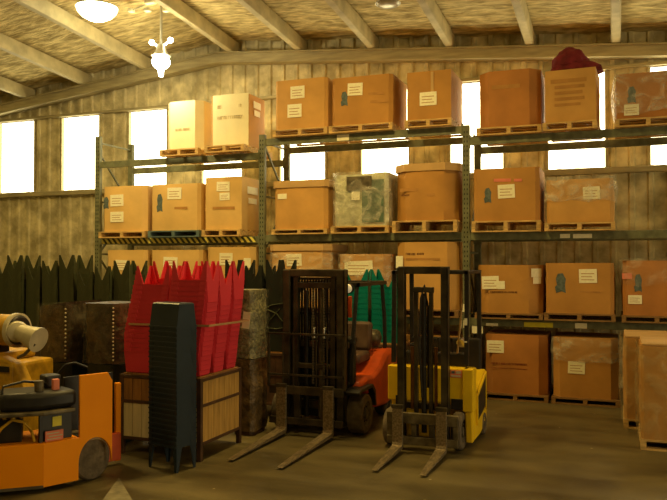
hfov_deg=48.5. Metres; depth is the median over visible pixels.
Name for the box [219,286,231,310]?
stool
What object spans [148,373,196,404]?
stool
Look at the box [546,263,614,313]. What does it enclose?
carton
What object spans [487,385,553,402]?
pallet
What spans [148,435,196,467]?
stool
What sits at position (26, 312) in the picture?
stool
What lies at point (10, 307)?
stool
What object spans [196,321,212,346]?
stool
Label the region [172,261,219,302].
stool
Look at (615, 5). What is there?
beam
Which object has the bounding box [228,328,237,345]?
stool
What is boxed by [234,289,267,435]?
wrapped bundle
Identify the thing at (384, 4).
ceiling lamp
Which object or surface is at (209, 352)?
stool
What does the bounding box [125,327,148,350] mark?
stool
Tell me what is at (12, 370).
hood
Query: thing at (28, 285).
stool
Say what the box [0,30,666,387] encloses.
wall
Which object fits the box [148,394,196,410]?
stool
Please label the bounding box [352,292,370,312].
stool
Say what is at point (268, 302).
stool
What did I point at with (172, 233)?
pallet
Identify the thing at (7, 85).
beam
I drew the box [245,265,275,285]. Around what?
stool
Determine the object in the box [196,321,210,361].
stool
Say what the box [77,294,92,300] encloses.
stool
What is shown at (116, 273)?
stool
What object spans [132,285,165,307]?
stool
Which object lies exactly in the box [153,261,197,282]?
stool
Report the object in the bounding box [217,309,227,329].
stool
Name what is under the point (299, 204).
carton
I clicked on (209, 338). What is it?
stool
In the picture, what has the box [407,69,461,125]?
carton
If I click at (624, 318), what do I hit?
pallet
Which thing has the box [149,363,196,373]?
stool
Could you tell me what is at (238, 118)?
carton
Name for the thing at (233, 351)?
stool
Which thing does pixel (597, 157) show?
window
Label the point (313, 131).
pallet
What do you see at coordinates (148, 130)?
window
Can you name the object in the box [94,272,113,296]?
stool
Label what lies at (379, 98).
carton
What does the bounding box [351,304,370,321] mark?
stool
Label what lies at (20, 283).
stool
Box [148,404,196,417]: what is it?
stool
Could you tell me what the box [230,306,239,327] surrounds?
stool
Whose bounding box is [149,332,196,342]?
stool
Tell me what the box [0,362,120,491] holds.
vehicle
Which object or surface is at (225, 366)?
stool
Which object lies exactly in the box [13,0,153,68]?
beam
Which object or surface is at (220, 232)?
pallet
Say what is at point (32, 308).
stool
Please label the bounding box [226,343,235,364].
stool
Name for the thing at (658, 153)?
window
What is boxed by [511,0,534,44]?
beam
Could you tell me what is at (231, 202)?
carton
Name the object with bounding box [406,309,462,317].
pallet
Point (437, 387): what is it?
forklift
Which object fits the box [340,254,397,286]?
carton
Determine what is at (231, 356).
stool
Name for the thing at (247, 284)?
stool
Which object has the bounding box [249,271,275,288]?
stool
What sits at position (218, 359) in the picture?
stool
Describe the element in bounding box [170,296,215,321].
stool
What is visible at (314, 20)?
ceiling
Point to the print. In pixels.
(453, 373)
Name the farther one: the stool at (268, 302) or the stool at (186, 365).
the stool at (268, 302)
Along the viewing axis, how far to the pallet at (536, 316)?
11.27 m
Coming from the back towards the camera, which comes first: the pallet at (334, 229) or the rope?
the pallet at (334, 229)
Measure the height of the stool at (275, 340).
0.450 m
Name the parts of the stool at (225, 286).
leg, leg, leg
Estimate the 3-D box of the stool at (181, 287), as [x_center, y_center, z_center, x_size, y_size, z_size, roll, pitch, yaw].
[-1.492,0.397,8.007,0.420,0.450,0.284,0,-1,21]
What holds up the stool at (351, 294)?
on the stool at (362, 290)
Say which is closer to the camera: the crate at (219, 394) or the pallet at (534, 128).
the crate at (219, 394)
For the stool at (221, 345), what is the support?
on the stool at (219, 350)
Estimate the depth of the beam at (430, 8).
12.21 m
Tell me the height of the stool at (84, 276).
0.441 m
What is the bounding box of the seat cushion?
[0,386,75,411]
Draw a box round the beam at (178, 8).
[153,0,238,51]
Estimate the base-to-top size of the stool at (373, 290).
0.530 m
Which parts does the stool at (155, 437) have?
leg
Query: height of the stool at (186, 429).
0.490 m
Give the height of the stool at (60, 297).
0.441 m
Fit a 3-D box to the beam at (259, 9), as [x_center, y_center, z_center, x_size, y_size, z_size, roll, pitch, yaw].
[-3.987,-4.797,5.575,0.150,1.675,19.000,0,-1,21]
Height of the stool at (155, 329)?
0.490 m
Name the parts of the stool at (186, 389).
leg, leg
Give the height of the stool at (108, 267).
0.441 m
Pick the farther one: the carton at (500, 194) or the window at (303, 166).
the window at (303, 166)
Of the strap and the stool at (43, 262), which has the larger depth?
the stool at (43, 262)
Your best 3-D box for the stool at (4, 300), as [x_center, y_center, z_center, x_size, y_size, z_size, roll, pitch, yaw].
[-4.905,0.782,11.270,0.272,0.441,0.412,0,-1,19]
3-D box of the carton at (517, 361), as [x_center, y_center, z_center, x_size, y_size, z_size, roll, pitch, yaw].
[2.928,1.744,11.672,0.958,0.892,0.982,0,-1,21]
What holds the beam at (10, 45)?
attached to the wall
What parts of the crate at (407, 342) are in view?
rail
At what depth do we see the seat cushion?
6.80 m
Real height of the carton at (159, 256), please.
0.967 m
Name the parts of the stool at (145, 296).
leg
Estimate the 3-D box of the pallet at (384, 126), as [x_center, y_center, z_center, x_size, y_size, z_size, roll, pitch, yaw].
[0.634,-1.995,12.645,1.100,0.120,1.120,0,-1,21]
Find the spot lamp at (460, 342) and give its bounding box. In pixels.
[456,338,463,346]
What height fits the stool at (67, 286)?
0.441 m
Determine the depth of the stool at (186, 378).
7.48 m
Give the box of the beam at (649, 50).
[0,42,666,116]
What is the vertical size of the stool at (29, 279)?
0.441 m
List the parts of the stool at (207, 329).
leg, leg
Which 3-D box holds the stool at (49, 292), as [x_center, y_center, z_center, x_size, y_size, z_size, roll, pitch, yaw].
[-4.042,0.616,10.904,0.272,0.441,0.412,0,-1,21]
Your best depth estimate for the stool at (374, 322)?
11.21 m
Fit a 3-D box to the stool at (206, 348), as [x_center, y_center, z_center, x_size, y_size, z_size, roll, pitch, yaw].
[-1.545,0.865,8.019,0.420,0.450,0.284,0,-1,21]
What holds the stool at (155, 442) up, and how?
on the floor
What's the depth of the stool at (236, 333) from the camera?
8.43 m
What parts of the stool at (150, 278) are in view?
leg, leg, leg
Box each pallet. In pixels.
[98,231,161,237]
[148,230,201,237]
[160,148,228,163]
[202,229,267,236]
[204,144,271,160]
[271,228,330,234]
[272,126,349,146]
[329,122,409,142]
[331,225,391,233]
[392,220,462,232]
[405,117,461,138]
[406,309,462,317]
[471,220,545,231]
[475,311,545,319]
[476,124,547,145]
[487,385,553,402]
[542,119,601,141]
[544,222,614,230]
[544,310,615,321]
[551,389,619,407]
[615,116,666,138]
[621,311,666,323]
[623,406,638,428]
[638,423,666,451]
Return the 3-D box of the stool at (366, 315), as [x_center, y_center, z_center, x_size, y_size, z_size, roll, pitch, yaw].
[0.348,1.203,11.464,0.437,0.530,0.289,0,-1,15]
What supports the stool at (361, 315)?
on the stool
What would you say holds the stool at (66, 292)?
on the stool at (73, 291)
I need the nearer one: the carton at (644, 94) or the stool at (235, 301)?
the stool at (235, 301)
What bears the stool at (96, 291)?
on the stool
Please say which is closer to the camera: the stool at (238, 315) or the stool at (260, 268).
the stool at (238, 315)
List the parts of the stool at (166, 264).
leg, leg, leg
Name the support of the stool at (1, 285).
on the stool at (5, 285)
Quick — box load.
[335,172,397,225]
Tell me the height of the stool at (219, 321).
0.450 m
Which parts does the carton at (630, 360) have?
lid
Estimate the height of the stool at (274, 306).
0.450 m
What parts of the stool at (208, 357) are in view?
leg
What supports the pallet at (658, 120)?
on the rack
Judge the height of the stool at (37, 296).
0.441 m
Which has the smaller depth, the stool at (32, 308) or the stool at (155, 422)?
the stool at (155, 422)
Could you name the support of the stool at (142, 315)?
on the stool at (138, 319)
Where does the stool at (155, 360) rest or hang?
on the stool at (155, 365)
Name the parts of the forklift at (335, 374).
load backrest, chain, chain, guard post, seat, seat, guard post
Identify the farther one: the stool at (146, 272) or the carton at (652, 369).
the stool at (146, 272)
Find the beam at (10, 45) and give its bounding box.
[0,33,91,83]
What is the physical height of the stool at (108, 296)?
0.441 m
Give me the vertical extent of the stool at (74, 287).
0.441 m
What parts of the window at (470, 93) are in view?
frame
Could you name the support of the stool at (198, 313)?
on the stool at (209, 338)
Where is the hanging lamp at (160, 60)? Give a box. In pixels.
[149,6,172,76]
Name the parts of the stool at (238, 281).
leg, leg, leg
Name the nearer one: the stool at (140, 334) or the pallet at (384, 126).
the stool at (140, 334)
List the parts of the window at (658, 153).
frame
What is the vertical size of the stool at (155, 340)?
0.490 m
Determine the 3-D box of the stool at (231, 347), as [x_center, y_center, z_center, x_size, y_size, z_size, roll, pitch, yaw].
[-1.344,0.926,8.563,0.420,0.450,0.284,0,-1,21]
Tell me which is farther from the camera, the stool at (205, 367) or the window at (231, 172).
the window at (231, 172)
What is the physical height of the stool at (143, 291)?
0.450 m
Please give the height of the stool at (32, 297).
0.441 m
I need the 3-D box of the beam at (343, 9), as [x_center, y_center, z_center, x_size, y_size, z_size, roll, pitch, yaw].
[-2.605,-4.683,5.045,0.150,1.675,19.000,0,-1,21]
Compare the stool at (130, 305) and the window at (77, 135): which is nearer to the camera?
the stool at (130, 305)
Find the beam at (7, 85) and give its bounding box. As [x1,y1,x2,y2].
[0,76,35,97]
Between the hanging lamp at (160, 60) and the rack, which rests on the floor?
the rack
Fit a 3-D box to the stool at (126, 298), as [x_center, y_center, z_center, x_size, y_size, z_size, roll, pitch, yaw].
[-2.865,0.769,10.462,0.272,0.441,0.412,0,-1,24]
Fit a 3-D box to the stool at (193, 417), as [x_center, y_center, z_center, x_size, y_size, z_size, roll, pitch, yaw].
[-1.649,1.718,7.585,0.400,0.490,0.294,-1,-1,35]
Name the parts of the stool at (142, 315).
leg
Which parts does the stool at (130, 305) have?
leg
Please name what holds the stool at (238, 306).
on the stool at (235, 311)
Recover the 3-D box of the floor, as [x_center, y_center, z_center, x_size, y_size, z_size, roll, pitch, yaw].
[-2.486,2.226,4.662,24.000,0.100,21.000,0,-1,21]
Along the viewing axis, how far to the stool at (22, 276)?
10.90 m
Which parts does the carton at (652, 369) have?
lid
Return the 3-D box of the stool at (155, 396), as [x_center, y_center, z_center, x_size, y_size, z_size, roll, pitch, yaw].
[-1.651,1.510,7.588,0.400,0.490,0.294,-1,-1,35]
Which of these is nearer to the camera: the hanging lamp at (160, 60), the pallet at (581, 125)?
the pallet at (581, 125)
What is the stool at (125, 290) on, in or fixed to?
on the stool
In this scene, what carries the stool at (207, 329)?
on the stool at (198, 313)
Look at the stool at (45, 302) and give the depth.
10.70 m
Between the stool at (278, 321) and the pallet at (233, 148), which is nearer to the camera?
the stool at (278, 321)
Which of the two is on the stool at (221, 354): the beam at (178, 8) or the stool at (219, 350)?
the stool at (219, 350)
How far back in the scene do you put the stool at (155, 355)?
7.48 m
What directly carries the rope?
attached to the stool at (268, 302)
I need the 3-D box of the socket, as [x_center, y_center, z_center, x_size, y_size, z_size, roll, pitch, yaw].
[-3.083,-3.568,13.230,0.338,0.208,0.338,0,-1,21]
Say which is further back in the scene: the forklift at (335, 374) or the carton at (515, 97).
the carton at (515, 97)
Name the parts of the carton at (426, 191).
lid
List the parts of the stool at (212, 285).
leg, leg, leg, leg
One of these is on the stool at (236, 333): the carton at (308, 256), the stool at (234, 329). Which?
the stool at (234, 329)
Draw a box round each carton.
[103,185,151,231]
[108,250,151,273]
[152,183,205,230]
[152,250,207,276]
[168,100,211,148]
[206,176,258,230]
[208,247,271,277]
[212,93,264,148]
[270,244,347,306]
[273,179,334,228]
[276,77,332,129]
[332,73,406,129]
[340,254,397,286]
[395,162,461,220]
[396,242,462,309]
[406,331,462,340]
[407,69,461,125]
[474,167,544,221]
[478,265,545,313]
[480,68,544,127]
[486,329,551,394]
[545,67,599,125]
[546,178,614,222]
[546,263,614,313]
[553,332,618,399]
[615,70,666,118]
[621,261,666,315]
[622,330,666,419]
[638,336,666,440]
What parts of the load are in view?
green panel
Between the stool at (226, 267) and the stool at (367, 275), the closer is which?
the stool at (226, 267)
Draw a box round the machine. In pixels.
[0,313,52,430]
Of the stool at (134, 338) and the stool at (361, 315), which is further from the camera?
the stool at (361, 315)
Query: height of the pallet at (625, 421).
0.120 m
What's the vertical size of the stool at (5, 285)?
0.441 m
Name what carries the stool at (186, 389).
on the stool at (155, 396)
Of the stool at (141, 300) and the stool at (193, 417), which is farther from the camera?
the stool at (141, 300)
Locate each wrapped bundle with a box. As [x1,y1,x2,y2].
[40,299,101,385]
[85,301,131,442]
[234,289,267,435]
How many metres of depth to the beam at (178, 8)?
13.58 m
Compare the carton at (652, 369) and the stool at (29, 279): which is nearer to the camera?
the carton at (652, 369)
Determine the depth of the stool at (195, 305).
7.85 m
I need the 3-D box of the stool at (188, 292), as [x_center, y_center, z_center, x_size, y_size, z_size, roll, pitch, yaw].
[-1.495,0.449,8.007,0.420,0.450,0.284,0,-1,21]
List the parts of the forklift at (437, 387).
guard post, guard post, maker plate, clipboard arm, guard post, guard post, vent frame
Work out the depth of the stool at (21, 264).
10.94 m
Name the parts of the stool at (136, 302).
leg, leg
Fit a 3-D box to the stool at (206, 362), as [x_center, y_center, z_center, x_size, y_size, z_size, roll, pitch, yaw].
[-1.565,1.021,8.024,0.420,0.450,0.284,0,-1,21]
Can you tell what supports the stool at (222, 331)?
on the stool at (220, 336)
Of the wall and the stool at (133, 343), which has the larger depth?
the wall
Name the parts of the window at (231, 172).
frame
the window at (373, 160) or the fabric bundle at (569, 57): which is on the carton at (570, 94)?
the fabric bundle at (569, 57)
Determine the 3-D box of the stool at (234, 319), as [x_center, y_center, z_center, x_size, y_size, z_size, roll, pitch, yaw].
[-1.309,0.614,8.553,0.420,0.450,0.284,0,-1,21]
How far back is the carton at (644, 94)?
10.64 m
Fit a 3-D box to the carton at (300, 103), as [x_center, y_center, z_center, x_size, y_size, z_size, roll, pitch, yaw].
[-0.391,-2.474,13.009,1.001,0.849,0.991,0,-1,21]
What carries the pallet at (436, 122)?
on the rack
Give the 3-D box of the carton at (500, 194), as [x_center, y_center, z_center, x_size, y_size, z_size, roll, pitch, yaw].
[2.806,-0.844,11.759,1.029,0.808,0.991,0,-1,21]
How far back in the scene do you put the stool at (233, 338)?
8.45 m
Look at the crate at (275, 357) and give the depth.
10.01 m
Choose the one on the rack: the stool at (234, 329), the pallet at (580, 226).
the pallet at (580, 226)
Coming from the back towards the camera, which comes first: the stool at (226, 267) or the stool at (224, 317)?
the stool at (226, 267)
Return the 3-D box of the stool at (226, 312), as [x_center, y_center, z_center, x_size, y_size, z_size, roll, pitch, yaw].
[-1.397,0.505,8.279,0.420,0.450,0.284,0,-1,21]
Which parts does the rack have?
upright frame, upright frame, upright frame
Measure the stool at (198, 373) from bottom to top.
0.450 m
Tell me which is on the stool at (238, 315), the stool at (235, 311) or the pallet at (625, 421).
the stool at (235, 311)
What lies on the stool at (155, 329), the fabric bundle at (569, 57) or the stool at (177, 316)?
the stool at (177, 316)
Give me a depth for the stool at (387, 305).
11.17 m
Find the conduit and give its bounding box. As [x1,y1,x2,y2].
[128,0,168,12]
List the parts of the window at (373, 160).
frame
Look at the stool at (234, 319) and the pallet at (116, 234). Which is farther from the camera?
the pallet at (116, 234)
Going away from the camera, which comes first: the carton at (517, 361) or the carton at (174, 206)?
the carton at (517, 361)
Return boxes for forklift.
[227,269,396,467]
[372,266,486,475]
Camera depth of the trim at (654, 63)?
15.60 m
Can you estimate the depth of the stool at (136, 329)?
8.10 m
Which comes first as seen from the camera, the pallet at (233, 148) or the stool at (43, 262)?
the stool at (43, 262)
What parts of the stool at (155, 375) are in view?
leg, leg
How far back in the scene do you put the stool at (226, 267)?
10.33 m
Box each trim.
[0,60,666,122]
[0,165,666,197]
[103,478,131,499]
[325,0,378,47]
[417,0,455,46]
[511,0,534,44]
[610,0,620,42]
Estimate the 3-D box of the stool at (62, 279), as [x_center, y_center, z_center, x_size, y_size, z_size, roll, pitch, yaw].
[-3.756,0.455,10.804,0.272,0.441,0.412,0,-1,23]
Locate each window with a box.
[0,120,36,192]
[60,115,99,189]
[127,109,167,185]
[200,161,241,183]
[278,142,327,180]
[359,98,408,175]
[447,83,504,172]
[545,71,607,169]
[647,67,666,164]
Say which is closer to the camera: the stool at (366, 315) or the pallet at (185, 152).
the stool at (366, 315)
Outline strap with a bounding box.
[129,319,248,326]
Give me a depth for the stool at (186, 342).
7.48 m
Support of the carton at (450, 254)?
in the rack
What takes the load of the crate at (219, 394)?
on the floor
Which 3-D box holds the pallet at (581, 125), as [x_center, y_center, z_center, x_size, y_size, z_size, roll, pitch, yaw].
[3.691,-1.825,11.392,0.763,0.120,1.120,0,-1,24]
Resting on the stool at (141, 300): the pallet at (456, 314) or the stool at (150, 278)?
the stool at (150, 278)
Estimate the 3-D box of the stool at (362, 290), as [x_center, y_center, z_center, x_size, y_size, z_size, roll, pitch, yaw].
[0.349,0.723,11.473,0.437,0.530,0.289,0,-1,15]
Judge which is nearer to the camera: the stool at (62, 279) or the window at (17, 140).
the stool at (62, 279)
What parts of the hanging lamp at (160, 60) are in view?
globe, stem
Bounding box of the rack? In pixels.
[94,123,666,337]
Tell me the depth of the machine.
7.91 m
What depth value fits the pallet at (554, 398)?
10.83 m
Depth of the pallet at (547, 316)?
10.95 m
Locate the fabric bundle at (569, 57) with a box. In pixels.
[551,47,603,73]
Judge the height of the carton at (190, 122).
0.885 m
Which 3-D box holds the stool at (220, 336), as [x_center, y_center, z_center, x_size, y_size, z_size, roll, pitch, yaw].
[-1.432,0.765,8.287,0.420,0.450,0.284,0,-1,21]
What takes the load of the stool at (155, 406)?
on the stool at (186, 409)
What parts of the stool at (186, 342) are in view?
leg, leg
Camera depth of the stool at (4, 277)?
11.08 m
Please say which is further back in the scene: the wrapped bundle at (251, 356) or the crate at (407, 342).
the crate at (407, 342)
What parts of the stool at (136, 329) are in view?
leg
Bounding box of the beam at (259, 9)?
[236,0,306,49]
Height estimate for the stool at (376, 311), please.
0.530 m
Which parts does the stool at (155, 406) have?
leg, leg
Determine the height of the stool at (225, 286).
0.450 m
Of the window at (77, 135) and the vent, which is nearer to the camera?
the vent
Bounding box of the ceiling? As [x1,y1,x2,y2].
[0,0,666,95]
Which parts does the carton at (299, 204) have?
lid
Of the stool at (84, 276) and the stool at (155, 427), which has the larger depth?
the stool at (84, 276)
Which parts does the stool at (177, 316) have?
leg, leg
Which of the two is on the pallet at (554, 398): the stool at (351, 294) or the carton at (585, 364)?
the carton at (585, 364)
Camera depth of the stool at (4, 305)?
11.06 m
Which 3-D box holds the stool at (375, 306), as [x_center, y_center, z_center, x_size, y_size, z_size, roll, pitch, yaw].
[0.831,0.880,11.285,0.437,0.530,0.289,0,-1,24]
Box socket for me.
[151,43,170,57]
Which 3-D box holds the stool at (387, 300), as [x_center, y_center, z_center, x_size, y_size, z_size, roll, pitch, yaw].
[0.831,0.720,11.289,0.437,0.530,0.289,0,-1,24]
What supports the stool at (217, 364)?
on the stool at (220, 368)
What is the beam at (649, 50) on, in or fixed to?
attached to the wall
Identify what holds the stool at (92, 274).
on the stool
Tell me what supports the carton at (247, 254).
on the pallet
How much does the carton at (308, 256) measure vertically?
1.050 m
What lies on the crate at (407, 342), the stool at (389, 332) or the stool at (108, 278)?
the stool at (389, 332)
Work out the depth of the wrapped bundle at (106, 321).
8.52 m
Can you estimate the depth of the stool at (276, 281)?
10.06 m
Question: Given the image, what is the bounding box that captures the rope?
[266,303,282,328]
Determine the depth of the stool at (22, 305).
10.88 m
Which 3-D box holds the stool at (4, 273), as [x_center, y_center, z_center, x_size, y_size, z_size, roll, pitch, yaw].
[-4.901,0.382,11.276,0.272,0.441,0.412,0,-1,19]
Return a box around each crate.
[120,367,241,461]
[266,351,281,404]
[372,340,409,360]
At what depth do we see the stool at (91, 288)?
10.46 m
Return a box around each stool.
[0,261,16,278]
[0,266,14,283]
[0,279,5,289]
[0,279,6,294]
[0,289,6,305]
[0,303,6,310]
[6,282,25,300]
[6,293,25,313]
[7,255,40,273]
[10,275,25,284]
[21,302,24,313]
[25,310,39,325]
[26,266,50,284]
[26,272,41,289]
[26,287,41,295]
[26,288,41,306]
[29,286,41,300]
[29,297,41,311]
[29,314,39,322]
[33,315,40,326]
[42,261,65,278]
[42,288,58,305]
[47,277,58,295]
[59,255,92,273]
[59,266,92,284]
[59,271,92,290]
[59,283,76,301]
[59,288,76,302]
[59,294,73,302]
[62,261,92,279]
[63,277,76,296]
[77,272,94,290]
[77,283,93,300]
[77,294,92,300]
[94,266,113,285]
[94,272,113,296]
[94,278,113,296]
[94,283,113,301]
[94,295,110,300]
[113,260,147,279]
[113,266,147,285]
[113,281,144,291]
[114,278,131,300]
[114,293,128,300]
[124,332,148,372]
[125,322,148,345]
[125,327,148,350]
[127,318,148,341]
[127,328,148,336]
[128,309,149,331]
[129,304,148,326]
[130,299,150,322]
[131,294,150,317]
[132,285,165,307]
[132,289,151,312]
[134,280,166,302]
[135,271,168,299]
[135,275,167,300]
[136,266,182,289]
[148,337,196,367]
[148,348,196,378]
[148,353,196,378]
[148,358,196,365]
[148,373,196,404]
[148,373,196,409]
[148,383,196,394]
[148,384,196,420]
[148,394,196,404]
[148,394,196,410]
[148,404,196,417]
[148,404,196,435]
[148,414,196,436]
[148,419,196,446]
[148,420,196,462]
[148,424,196,441]
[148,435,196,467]
[148,440,196,472]
[149,301,196,345]
[149,327,196,337]
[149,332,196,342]
[149,338,196,372]
[149,353,196,399]
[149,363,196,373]
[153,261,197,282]
[168,300,213,341]
[169,290,214,331]
[170,285,215,327]
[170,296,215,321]
[171,271,216,312]
[171,276,215,317]
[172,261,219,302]
[172,266,216,307]
[195,266,231,305]
[195,309,213,336]
[196,316,211,356]
[196,316,212,351]
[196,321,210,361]
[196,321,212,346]
[196,340,210,365]
[196,345,209,376]
[196,345,211,371]
[201,261,244,299]
[210,348,222,372]
[213,270,241,309]
[213,338,223,362]
[213,348,223,367]
[214,329,224,353]
[214,340,224,357]
[215,322,226,343]
[215,327,225,348]
[216,311,226,334]
[216,320,226,338]
[217,302,227,323]
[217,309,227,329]
[218,291,229,315]
[218,296,228,319]
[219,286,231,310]
[223,346,235,368]
[225,260,255,278]
[225,265,255,280]
[226,338,236,358]
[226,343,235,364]
[227,328,237,349]
[227,334,236,354]
[228,319,238,340]
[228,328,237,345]
[229,312,239,331]
[229,316,238,336]
[230,301,240,321]
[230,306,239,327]
[231,287,241,313]
[231,298,240,318]
[232,280,242,304]
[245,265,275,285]
[245,277,264,288]
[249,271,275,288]
[265,260,296,279]
[266,296,282,314]
[266,307,282,331]
[266,325,282,351]
[268,266,296,285]
[270,300,278,309]
[270,312,278,321]
[348,269,370,291]
[348,286,370,302]
[348,314,367,320]
[349,288,369,296]
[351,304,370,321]
[352,286,370,307]
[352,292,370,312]
[362,311,367,321]
[371,269,391,292]
[371,274,391,297]
[371,292,391,308]
[371,294,391,302]
[371,294,391,313]
[371,306,391,329]
[371,309,391,324]
[371,310,391,318]
[373,325,396,342]
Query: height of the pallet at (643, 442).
0.120 m
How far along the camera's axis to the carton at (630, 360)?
9.34 m
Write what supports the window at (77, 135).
in the wall
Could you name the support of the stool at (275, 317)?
on the stool at (278, 321)
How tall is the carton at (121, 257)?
0.974 m
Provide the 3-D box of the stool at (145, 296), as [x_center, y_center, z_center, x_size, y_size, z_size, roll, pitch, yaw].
[-1.935,0.504,8.174,0.420,0.450,0.284,0,-1,21]
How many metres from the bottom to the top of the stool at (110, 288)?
0.441 m
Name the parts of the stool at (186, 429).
leg, leg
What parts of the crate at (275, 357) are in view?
rail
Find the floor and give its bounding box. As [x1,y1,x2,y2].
[0,384,666,499]
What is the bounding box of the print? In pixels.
[451,371,460,376]
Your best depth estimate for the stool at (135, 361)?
8.13 m
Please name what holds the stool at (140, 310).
on the stool at (142, 315)
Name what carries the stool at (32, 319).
on the stool at (26, 312)
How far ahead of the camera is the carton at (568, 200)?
10.92 m
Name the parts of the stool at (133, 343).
leg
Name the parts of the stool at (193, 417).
leg, leg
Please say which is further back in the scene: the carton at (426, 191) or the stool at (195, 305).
the carton at (426, 191)
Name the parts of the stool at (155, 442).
leg, leg, leg, leg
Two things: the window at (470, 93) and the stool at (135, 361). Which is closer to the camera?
the stool at (135, 361)
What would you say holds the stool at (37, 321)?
on the crate
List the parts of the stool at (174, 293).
leg, leg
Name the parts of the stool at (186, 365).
leg, leg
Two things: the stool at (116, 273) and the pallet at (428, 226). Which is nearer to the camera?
the stool at (116, 273)
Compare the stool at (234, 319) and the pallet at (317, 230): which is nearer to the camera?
the stool at (234, 319)
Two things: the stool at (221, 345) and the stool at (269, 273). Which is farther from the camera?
the stool at (269, 273)
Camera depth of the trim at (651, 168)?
12.58 m
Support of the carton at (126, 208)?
on the pallet at (116, 234)
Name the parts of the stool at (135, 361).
leg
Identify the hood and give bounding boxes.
[0,355,33,387]
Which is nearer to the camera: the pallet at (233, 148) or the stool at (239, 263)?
the stool at (239, 263)
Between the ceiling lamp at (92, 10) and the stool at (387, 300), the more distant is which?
the ceiling lamp at (92, 10)
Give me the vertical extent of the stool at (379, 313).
0.530 m
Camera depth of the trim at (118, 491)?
6.70 m
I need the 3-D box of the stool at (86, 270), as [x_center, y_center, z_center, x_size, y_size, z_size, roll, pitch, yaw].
[-3.758,0.295,10.808,0.272,0.441,0.412,0,-1,23]
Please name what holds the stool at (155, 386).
on the stool at (186, 389)
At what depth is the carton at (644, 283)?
10.59 m
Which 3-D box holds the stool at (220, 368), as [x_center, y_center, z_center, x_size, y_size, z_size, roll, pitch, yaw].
[-1.473,1.130,8.298,0.420,0.450,0.284,0,-1,21]
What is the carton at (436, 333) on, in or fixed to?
on the pallet
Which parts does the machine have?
tank, tank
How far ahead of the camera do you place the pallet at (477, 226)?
11.40 m
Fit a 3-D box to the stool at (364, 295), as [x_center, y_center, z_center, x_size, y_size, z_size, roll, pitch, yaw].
[0.350,0.803,11.470,0.437,0.530,0.289,0,-1,15]
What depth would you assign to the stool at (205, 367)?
7.89 m
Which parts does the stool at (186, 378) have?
leg, leg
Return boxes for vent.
[478,377,485,419]
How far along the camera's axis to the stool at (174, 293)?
7.89 m
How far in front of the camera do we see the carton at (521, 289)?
11.27 m
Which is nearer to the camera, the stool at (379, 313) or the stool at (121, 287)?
the stool at (121, 287)
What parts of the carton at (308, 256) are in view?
lid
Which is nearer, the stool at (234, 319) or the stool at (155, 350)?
the stool at (155, 350)
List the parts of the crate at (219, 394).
corner post, rail, rail, rail, corner post, corner post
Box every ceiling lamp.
[75,0,118,21]
[375,0,400,8]
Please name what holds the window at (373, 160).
in the wall
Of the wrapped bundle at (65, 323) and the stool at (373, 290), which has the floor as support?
the wrapped bundle at (65, 323)
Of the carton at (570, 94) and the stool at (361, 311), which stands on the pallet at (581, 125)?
the carton at (570, 94)
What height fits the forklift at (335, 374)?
2.010 m
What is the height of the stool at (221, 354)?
0.450 m
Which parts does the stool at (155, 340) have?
leg, leg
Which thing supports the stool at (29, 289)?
on the stool at (32, 297)
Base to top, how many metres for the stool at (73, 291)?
0.441 m
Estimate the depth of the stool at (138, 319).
8.10 m
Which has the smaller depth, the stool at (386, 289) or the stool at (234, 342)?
the stool at (234, 342)
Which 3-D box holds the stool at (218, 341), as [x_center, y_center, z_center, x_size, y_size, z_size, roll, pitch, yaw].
[-1.434,0.818,8.287,0.420,0.450,0.284,0,-1,21]
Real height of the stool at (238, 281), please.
0.450 m

